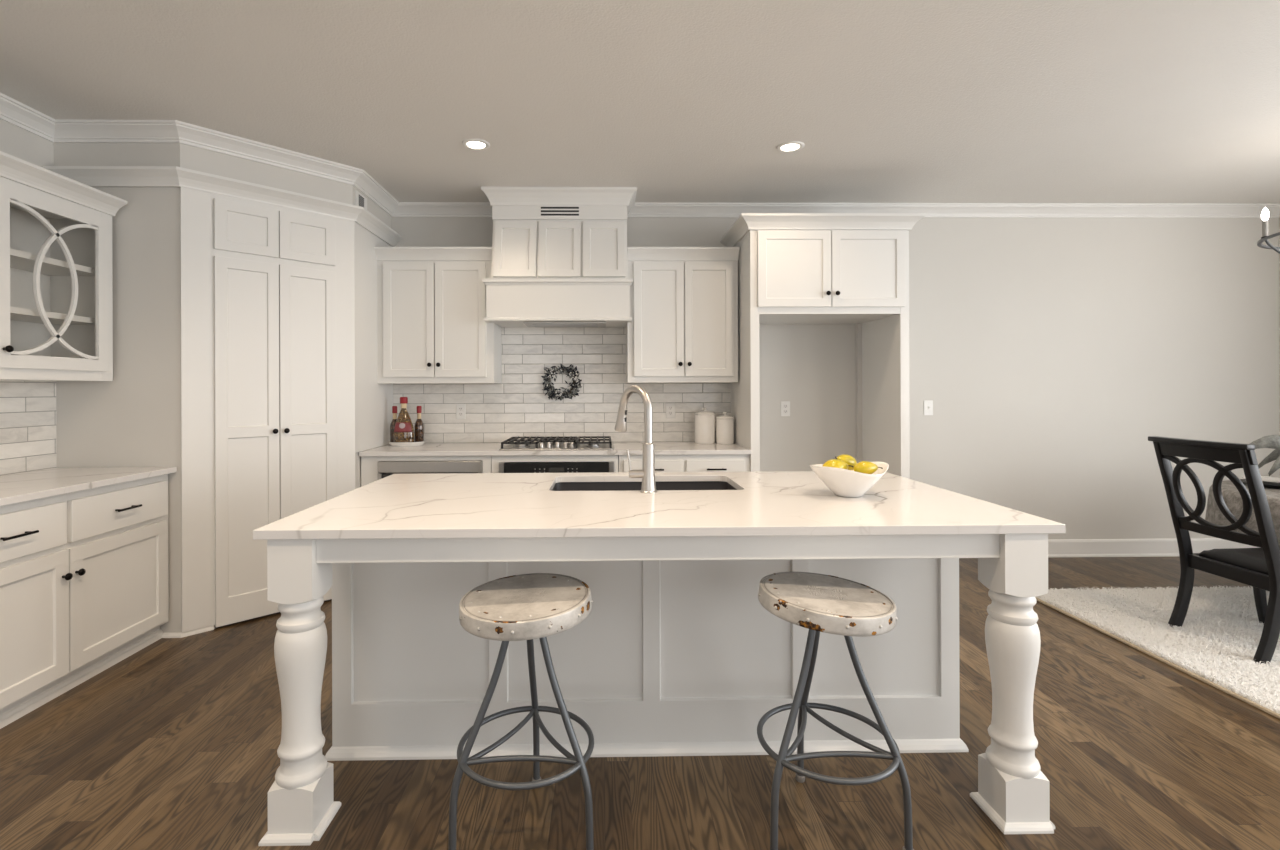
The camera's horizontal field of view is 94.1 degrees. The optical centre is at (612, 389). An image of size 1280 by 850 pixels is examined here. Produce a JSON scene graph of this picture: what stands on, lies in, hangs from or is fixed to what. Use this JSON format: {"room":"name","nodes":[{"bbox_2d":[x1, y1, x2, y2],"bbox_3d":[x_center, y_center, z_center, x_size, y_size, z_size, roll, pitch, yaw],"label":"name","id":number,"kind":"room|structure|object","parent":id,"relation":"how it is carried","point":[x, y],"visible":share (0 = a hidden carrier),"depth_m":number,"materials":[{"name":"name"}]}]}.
{"room":"kitchen","nodes":[
{"label":"kitchen","id":0,"kind":"room"},
{"bbox_2d":[0,119,53,166],"bbox_3d":[-3.001,-0.040,0.651,0.100,2.740,7.800,0,0,-1],"label":"wall","id":1,"kind":"structure","parent":0,"point":[15,141],"depth_m":3.03,"materials":[{"name":"grey paint"}]},
{"bbox_2d":[0,381,56,474],"bbox_3d":[-2.967,0.173,1.945,0.009,0.486,2.486,0,0,-1],"label":"tiled wall","id":2,"kind":"structure","parent":1,"relation":"attached to","point":[27,408],"depth_m":3.02,"materials":[{"name":"white tile"}]},
{"bbox_2d":[0,151,126,380],"bbox_3d":[-2.775,-0.523,2.531,0.401,0.958,1.268,0,0,-1],"label":"upper cabinet","id":3,"kind":"object","parent":1,"relation":"attached to","point":[56,282],"visible":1,"depth_m":2.97,"materials":[{"name":"white paint"}]},
{"bbox_2d":[10,248,94,275],"bbox_3d":[-2.823,-0.614,2.531,0.279,0.028,1.230,0,0,-1],"label":"shelf","id":4,"kind":"object","parent":3,"relation":"attached to","point":[21,262],"depth_m":2.93,"materials":[{"name":"white paint"}]},
{"bbox_2d":[10,306,94,324],"bbox_3d":[-2.822,-0.356,2.531,0.279,0.028,1.230,0,0,-1],"label":"shelf","id":5,"kind":"object","parent":3,"relation":"attached to","point":[18,316],"depth_m":2.92,"materials":[{"name":"white paint"}]},
{"bbox_2d":[54,143,181,632],"bbox_3d":[-2.658,-0.041,3.233,0.669,2.740,0.080,0,0,-1],"label":"wall","id":6,"kind":"structure","parent":0,"point":[133,419],"depth_m":3.20,"materials":[{"name":"grey paint"}]},
{"bbox_2d":[0,93,1279,217],"bbox_3d":[1.174,-1.380,0.719,8.260,0.088,7.800,0,0,-1],"label":"trim","id":7,"kind":"structure","parent":6,"relation":"attached to","point":[12,111],"depth_m":4.53,"materials":[{"name":"white paint"}]},
{"bbox_2d":[180,143,352,627],"bbox_3d":[-2.032,-0.043,3.557,0.080,2.740,0.919,0,0,44],"label":"wall","id":8,"kind":"structure","parent":0,"point":[193,158],"depth_m":3.48,"materials":[{"name":"grey paint"}]},
{"bbox_2d":[162,626,213,637],"bbox_3d":[-2.319,1.317,3.216,0.265,0.022,0.071,0,0,-25],"label":"baseboard","id":9,"kind":"structure","parent":8,"relation":"attached to","point":[189,633],"depth_m":3.20,"materials":[{"name":"white paint"}]},
{"bbox_2d":[353,186,391,488],"bbox_3d":[-1.730,-0.044,4.215,0.080,2.740,0.714,0,0,-1],"label":"wall","id":10,"kind":"structure","parent":0,"point":[373,208],"depth_m":4.12,"materials":[{"name":"grey paint"}]},
{"bbox_2d":[355,190,366,209],"bbox_3d":[-1.685,-1.242,3.988,0.010,0.130,0.180,0,0,-1],"label":"air vent","id":11,"kind":"object","parent":10,"relation":"in","point":[360,200],"visible":0.62,"depth_m":3.96,"materials":[{"name":"white plastic"}]},
{"bbox_2d":[0,0,1279,203],"bbox_3d":[1.173,-1.464,0.719,8.460,0.080,8.000,0,0,-1],"label":"ceiling","id":12,"kind":"structure","parent":0,"point":[673,101],"depth_m":2.81,"materials":[{"name":"paint"}]},
{"bbox_2d":[462,138,489,149],"bbox_3d":[-0.791,-1.413,3.438,0.160,0.008,0.160,0,0,-1],"label":"recessed light","id":13,"kind":"object","parent":12,"relation":"in","point":[472,143],"visible":1,"depth_m":3.43,"materials":[{"name":"white paint"}]},
{"bbox_2d":[776,141,803,152],"bbox_3d":[1.039,-1.420,3.487,0.160,0.008,0.160,0,0,-1],"label":"recessed light","id":14,"kind":"object","parent":12,"relation":"in","point":[790,146],"visible":1,"depth_m":3.48,"materials":[{"name":"white paint"}]},
{"bbox_2d":[1257,207,1279,253],"bbox_3d":[4.066,-1.029,3.126,0.926,0.809,0.926,0,0,-1],"label":"chandelier","id":15,"kind":"object","parent":12,"relation":"hanging from","point":[1265,213],"visible":1,"depth_m":3.39,"materials":[{"name":"grey paint"}]},
{"bbox_2d":[0,556,1279,849],"bbox_3d":[1.183,1.341,0.719,8.460,0.050,8.000,0,0,-1],"label":"floor","id":16,"kind":"structure","parent":0,"point":[173,745],"depth_m":2.04,"materials":[{"name":"brown wood"}]},
{"bbox_2d":[0,474,168,728],"bbox_3d":[-2.645,0.887,2.574,0.658,0.884,1.223,0,0,-1],"label":"base cabinet","id":17,"kind":"object","parent":16,"relation":"on","point":[84,573],"visible":0.99,"depth_m":2.62,"materials":[{"name":"white paint"}]},
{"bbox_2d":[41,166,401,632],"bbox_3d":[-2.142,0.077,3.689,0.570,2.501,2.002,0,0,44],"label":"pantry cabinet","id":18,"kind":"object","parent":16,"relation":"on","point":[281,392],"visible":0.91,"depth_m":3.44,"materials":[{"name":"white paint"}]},
{"bbox_2d":[361,456,491,486],"bbox_3d":[-1.248,0.882,4.256,0.860,0.884,0.625,0,0,-1],"label":"base cabinet","id":19,"kind":"object","parent":16,"relation":"on","point":[369,464],"depth_m":3.95,"materials":[{"name":"white paint"}]},
{"bbox_2d":[359,442,750,455],"bbox_3d":[-0.383,0.422,4.265,2.597,0.030,0.638,0,0,-1],"label":"countertop","id":20,"kind":"structure","parent":19,"relation":"on","point":[619,448],"depth_m":3.97,"materials":[{"name":"white stone"}]},
{"bbox_2d":[389,440,424,445],"bbox_3d":[-1.518,0.396,4.381,0.260,0.030,0.198,0,0,-1],"label":"tray","id":21,"kind":"object","parent":20,"relation":"on","point":[414,443],"visible":0.82,"depth_m":4.30,"materials":[{"name":"white ceramic"}]},
{"bbox_2d":[390,406,396,441],"bbox_3d":[-1.611,0.264,4.393,0.068,0.286,0.068,0,0,-1],"label":"bottle","id":22,"kind":"object","parent":21,"relation":"on","point":[394,408],"visible":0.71,"depth_m":4.37,"materials":[{"name":"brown glass"}]},
{"bbox_2d":[393,397,413,441],"bbox_3d":[-1.525,0.230,4.337,0.150,0.353,0.084,0,0,-1],"label":"bottle","id":23,"kind":"object","parent":21,"relation":"on","point":[403,428],"visible":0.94,"depth_m":4.31,"materials":[{"name":"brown glass"}]},
{"bbox_2d":[414,406,423,441],"bbox_3d":[-1.439,0.263,4.417,0.068,0.286,0.068,0,0,-1],"label":"bottle","id":24,"kind":"object","parent":21,"relation":"on","point":[419,426],"visible":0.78,"depth_m":4.39,"materials":[{"name":"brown glass"}]},
{"bbox_2d":[499,436,612,450],"bbox_3d":[-0.386,0.380,4.249,0.770,0.054,0.530,0,0,-1],"label":"cooktop","id":25,"kind":"object","parent":20,"relation":"in","point":[568,442],"visible":1,"depth_m":4.09,"materials":[{"name":"silver metal"}]},
{"bbox_2d":[499,442,612,450],"bbox_3d":[-0.386,0.402,4.249,0.770,0.010,0.530,0,0,-1],"label":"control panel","id":26,"kind":"object","parent":25,"relation":"on","point":[552,446],"depth_m":4.06,"materials":[{"name":"metal"}]},
{"bbox_2d":[694,407,714,443],"bbox_3d":[0.689,0.269,4.467,0.158,0.269,0.158,0,0,-1],"label":"canister","id":27,"kind":"object","parent":20,"relation":"on","point":[704,420],"visible":1,"depth_m":4.40,"materials":[{"name":"white ceramic"}]},
{"bbox_2d":[716,412,733,443],"bbox_3d":[0.835,0.283,4.434,0.137,0.239,0.137,0,0,-1],"label":"canister","id":28,"kind":"object","parent":20,"relation":"on","point":[724,423],"visible":1,"depth_m":4.38,"materials":[{"name":"white ceramic"}]},
{"bbox_2d":[448,573,593,849],"bbox_3d":[-0.257,0.961,1.789,0.416,0.720,0.439,0,0,0],"label":"bar stool","id":29,"kind":"object","parent":16,"relation":"on","point":[530,606],"visible":1,"depth_m":1.69,"materials":[{"name":"white metal"}]},
{"bbox_2d":[492,455,617,472],"bbox_3d":[-0.391,0.879,4.281,0.846,0.884,0.603,0,0,-1],"label":"base cabinet","id":30,"kind":"object","parent":16,"relation":"on","point":[525,458],"visible":0.12,"depth_m":3.98,"materials":[{"name":"white paint"}]},
{"bbox_2d":[499,461,613,472],"bbox_3d":[-0.379,0.841,4.174,0.768,0.711,0.541,0,0,-1],"label":"oven","id":31,"kind":"object","parent":30,"relation":"in","point":[608,466],"visible":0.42,"depth_m":3.96,"materials":[{"name":"grey metal"}]},
{"bbox_2d":[258,534,1054,845],"bbox_3d":[0.137,0.876,2.313,2.351,0.886,1.139,0,0,-1],"label":"kitchen island","id":32,"kind":"object","parent":16,"relation":"on","point":[677,652],"visible":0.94,"depth_m":2.16,"materials":[{"name":"white paint"}]},
{"bbox_2d":[253,471,1064,539],"bbox_3d":[0.140,0.419,2.334,2.396,0.028,1.167,0,0,-1],"label":"island countertop","id":33,"kind":"structure","parent":32,"relation":"on","point":[775,503],"depth_m":1.98,"materials":[{"name":"white stone"}]},
{"bbox_2d":[614,385,656,492],"bbox_3d":[0.071,0.193,2.413,0.106,0.425,0.245,0,0,-38],"label":"faucet","id":34,"kind":"object","parent":33,"relation":"on","point":[647,473],"visible":1,"depth_m":2.34,"materials":[{"name":"silver metal"}]},
{"bbox_2d":[552,481,736,490],"bbox_3d":[0.136,0.543,2.595,0.856,0.218,0.465,0,0,-1],"label":"sink","id":35,"kind":"object","parent":33,"relation":"in","point":[676,485],"visible":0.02,"depth_m":2.80,"materials":[{"name":"black metal"}]},
{"bbox_2d":[809,462,888,497],"bbox_3d":[0.895,0.341,2.260,0.281,0.123,0.251,0,0,22],"label":"bowl","id":36,"kind":"object","parent":33,"relation":"on","point":[842,482],"visible":0.95,"depth_m":2.19,"materials":[{"name":"white ceramic"}]},
{"bbox_2d":[823,459,853,468],"bbox_3d":[0.848,0.296,2.236,0.133,0.068,0.066,0,0,-4],"label":"pear","id":37,"kind":"object","parent":36,"relation":"in","point":[835,463],"visible":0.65,"depth_m":2.22,"materials":[{"name":"yellow food"}]},
{"bbox_2d":[835,455,856,470],"bbox_3d":[0.892,0.285,2.306,0.121,0.066,0.066,0,0,-18],"label":"pear","id":38,"kind":"object","parent":36,"relation":"in","point":[848,459],"visible":0.65,"depth_m":2.28,"materials":[{"name":"yellow food"}]},
{"bbox_2d":[854,461,882,473],"bbox_3d":[0.955,0.295,2.219,0.111,0.057,0.055,0,0,5],"label":"pear","id":39,"kind":"object","parent":36,"relation":"in","point":[866,467],"visible":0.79,"depth_m":2.20,"materials":[{"name":"yellow food"}]},
{"bbox_2d":[618,454,749,471],"bbox_3d":[0.476,0.876,4.267,0.880,0.884,0.658,0,0,-1],"label":"base cabinet","id":40,"kind":"object","parent":16,"relation":"on","point":[715,462],"visible":0.23,"depth_m":3.98,"materials":[{"name":"white paint"}]},
{"bbox_2d":[720,213,925,478],"bbox_3d":[1.452,0.078,4.269,1.220,2.475,0.707,0,0,-1],"label":"tall cabinet","id":41,"kind":"object","parent":16,"relation":"on","point":[794,268],"visible":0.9,"depth_m":3.98,"materials":[{"name":"white paint"}]},
{"bbox_2d":[757,571,913,849],"bbox_3d":[0.638,0.956,1.803,0.416,0.725,0.439,0,0,-2],"label":"bar stool","id":42,"kind":"object","parent":16,"relation":"on","point":[816,602],"visible":1,"depth_m":1.71,"materials":[{"name":"grey paint"}]},
{"bbox_2d":[1035,585,1279,718],"bbox_3d":[3.839,1.288,2.826,2.403,0.036,2.126,0,0,-1],"label":"rug","id":43,"kind":"object","parent":16,"relation":"on","point":[1217,641],"visible":0.91,"depth_m":3.18,"materials":[{"name":"fabric"}]},
{"bbox_2d":[1148,436,1279,663],"bbox_3d":[3.256,0.779,3.020,0.672,1.049,0.506,0,0,-1],"label":"dining chair","id":44,"kind":"object","parent":43,"relation":"on","point":[1259,568],"visible":0.98,"depth_m":2.97,"materials":[{"name":"black wood"}]},
{"bbox_2d":[1198,548,1267,574],"bbox_3d":[3.348,0.863,3.022,0.400,0.055,0.470,0,0,-1],"label":"seat cushion","id":45,"kind":"object","parent":44,"relation":"on","point":[1250,559],"depth_m":3.05,"materials":[{"name":"black fabric"}]},
{"bbox_3d":[4.102,0.922,3.167,1.250,0.688,1.250,0,0,-1],"label":"dining table","id":46,"kind":"object","parent":43,"relation":"on","visible":0},
{"bbox_2d":[1205,480,1279,548],"bbox_3d":[4.102,0.699,3.172,1.347,0.267,1.342,0,0,-1],"label":"tablecloth","id":47,"kind":"object","parent":46,"relation":"on","point":[1232,498],"visible":0.42,"depth_m":3.33,"materials":[{"name":"grey fabric"}]},
{"bbox_2d":[1240,479,1279,487],"bbox_3d":[3.886,0.557,3.483,0.320,0.019,0.320,0,0,-1],"label":"charger plate","id":48,"kind":"object","parent":47,"relation":"on","point":[1242,480],"visible":0.28,"depth_m":3.43,"materials":[{"name":"black wood"}]},
{"bbox_2d":[1242,476,1279,485],"bbox_3d":[3.886,0.540,3.483,0.284,0.028,0.284,0,0,-1],"label":"plate","id":49,"kind":"object","parent":48,"relation":"on","point":[1267,480],"visible":0.56,"depth_m":3.54,"materials":[{"name":"white ceramic"}]},
{"bbox_2d":[1250,435,1279,475],"bbox_3d":[3.967,0.412,3.253,0.601,0.308,0.567,0,0,-1],"label":"centrepiece","id":50,"kind":"object","parent":47,"relation":"on","point":[1272,441],"visible":0.77,"depth_m":3.42,"materials":[{"name":"white fabric"}]},
{"bbox_3d":[-2.625,0.887,1.333,0.658,0.884,1.251,0,0,-1],"label":"base cabinet","id":51,"kind":"object","parent":16,"relation":"on","visible":0},
{"bbox_2d":[0,467,176,505],"bbox_3d":[-2.645,0.430,1.946,0.649,0.030,2.487,0,0,-1],"label":"countertop","id":52,"kind":"structure","parent":51,"relation":"on","point":[19,487],"depth_m":2.77,"materials":[{"name":"white stone"}]},
{"bbox_2d":[392,217,1278,538],"bbox_3d":[1.114,-0.054,4.669,8.460,2.740,0.100,0,0,-1],"label":"wall","id":53,"kind":"structure","parent":0,"point":[1048,353],"depth_m":4.66,"materials":[{"name":"grey paint"}]},
{"bbox_2d":[374,247,501,383],"bbox_3d":[-1.270,-0.526,4.383,0.830,0.962,0.372,0,0,-1],"label":"upper cabinet","id":54,"kind":"object","parent":53,"relation":"attached to","point":[432,329],"visible":0.97,"depth_m":4.24,"materials":[{"name":"white paint"}]},
{"bbox_2d":[481,187,636,326],"bbox_3d":[-0.378,-0.939,4.340,1.090,0.957,0.488,0,0,-1],"label":"range hood","id":55,"kind":"object","parent":53,"relation":"attached to","point":[559,254],"visible":1,"depth_m":4.17,"materials":[{"name":"white paint"}]},
{"bbox_2d":[482,279,632,285],"bbox_3d":[-0.381,-0.745,4.165,1.038,0.042,0.139,0,0,-1],"label":"mantel shelf","id":56,"kind":"object","parent":55,"relation":"attached to","point":[488,282],"depth_m":4.10,"materials":[{"name":"white paint"}]},
{"bbox_2d":[539,206,579,216],"bbox_3d":[-0.379,-1.279,4.225,0.290,0.110,0.003,0,0,-1],"label":"vent grille","id":57,"kind":"object","parent":55,"relation":"attached to","point":[544,211],"depth_m":4.22,"materials":[{"name":"white metal"}]},
{"bbox_2d":[393,327,730,442],"bbox_3d":[-0.393,-0.066,4.590,2.606,0.946,0.009,0,0,-1],"label":"tiled wall","id":58,"kind":"structure","parent":53,"relation":"attached to","point":[519,406],"depth_m":4.58,"materials":[{"name":"white tile"}]},
{"bbox_2d":[456,404,465,418],"bbox_3d":[-1.169,0.169,4.568,0.072,0.116,0.009,0,0,-1],"label":"wall outlet","id":59,"kind":"object","parent":58,"relation":"attached to","point":[460,408],"visible":1,"depth_m":4.57,"materials":[{"name":"white plastic"}]},
{"bbox_2d":[541,364,581,400],"bbox_3d":[-0.394,-0.056,4.547,0.319,0.294,0.072,0,0,-1],"label":"wreath","id":60,"kind":"object","parent":58,"relation":"attached to","point":[552,392],"visible":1,"depth_m":4.55,"materials":[{"name":"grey plant"}]},
{"bbox_2d":[666,403,674,417],"bbox_3d":[0.444,0.163,4.594,0.072,0.116,0.009,0,0,-1],"label":"wall outlet","id":61,"kind":"object","parent":58,"relation":"attached to","point":[670,407],"visible":1,"depth_m":4.59,"materials":[{"name":"white plastic"}]},
{"bbox_2d":[626,247,739,382],"bbox_3d":[0.500,-0.532,4.412,0.797,0.962,0.372,0,0,-1],"label":"upper cabinet","id":62,"kind":"object","parent":53,"relation":"attached to","point":[683,328],"visible":1,"depth_m":4.26,"materials":[{"name":"white paint"}]},
{"bbox_2d":[781,401,789,415],"bbox_3d":[1.339,0.150,4.618,0.072,0.116,0.009,0,0,-1],"label":"wall outlet","id":63,"kind":"object","parent":53,"relation":"attached to","point":[785,405],"visible":1,"depth_m":4.62,"materials":[{"name":"white plastic"}]},
{"bbox_2d":[924,400,932,414],"bbox_3d":[2.458,0.143,4.631,0.072,0.116,0.018,0,0,-1],"label":"light switch","id":64,"kind":"object","parent":53,"relation":"attached to","point":[928,404],"visible":1,"depth_m":4.63,"materials":[{"name":"white plastic"}]},
{"bbox_2d":[1048,538,1259,556],"bbox_3d":[3.620,1.240,4.648,3.258,0.135,0.022,0,0,-1],"label":"baseboard","id":65,"kind":"structure","parent":53,"relation":"attached to","point":[1168,547],"depth_m":4.65,"materials":[{"name":"white paint"}]},
{"bbox_2d":[1278,218,1279,476],"bbox_3d":[5.358,-0.069,0.787,0.100,2.740,7.800,0,0,-1],"label":"wall","id":66,"kind":"structure","parent":0,"point":[1278,218],"depth_m":4.68,"materials":[{"name":"grey paint"}]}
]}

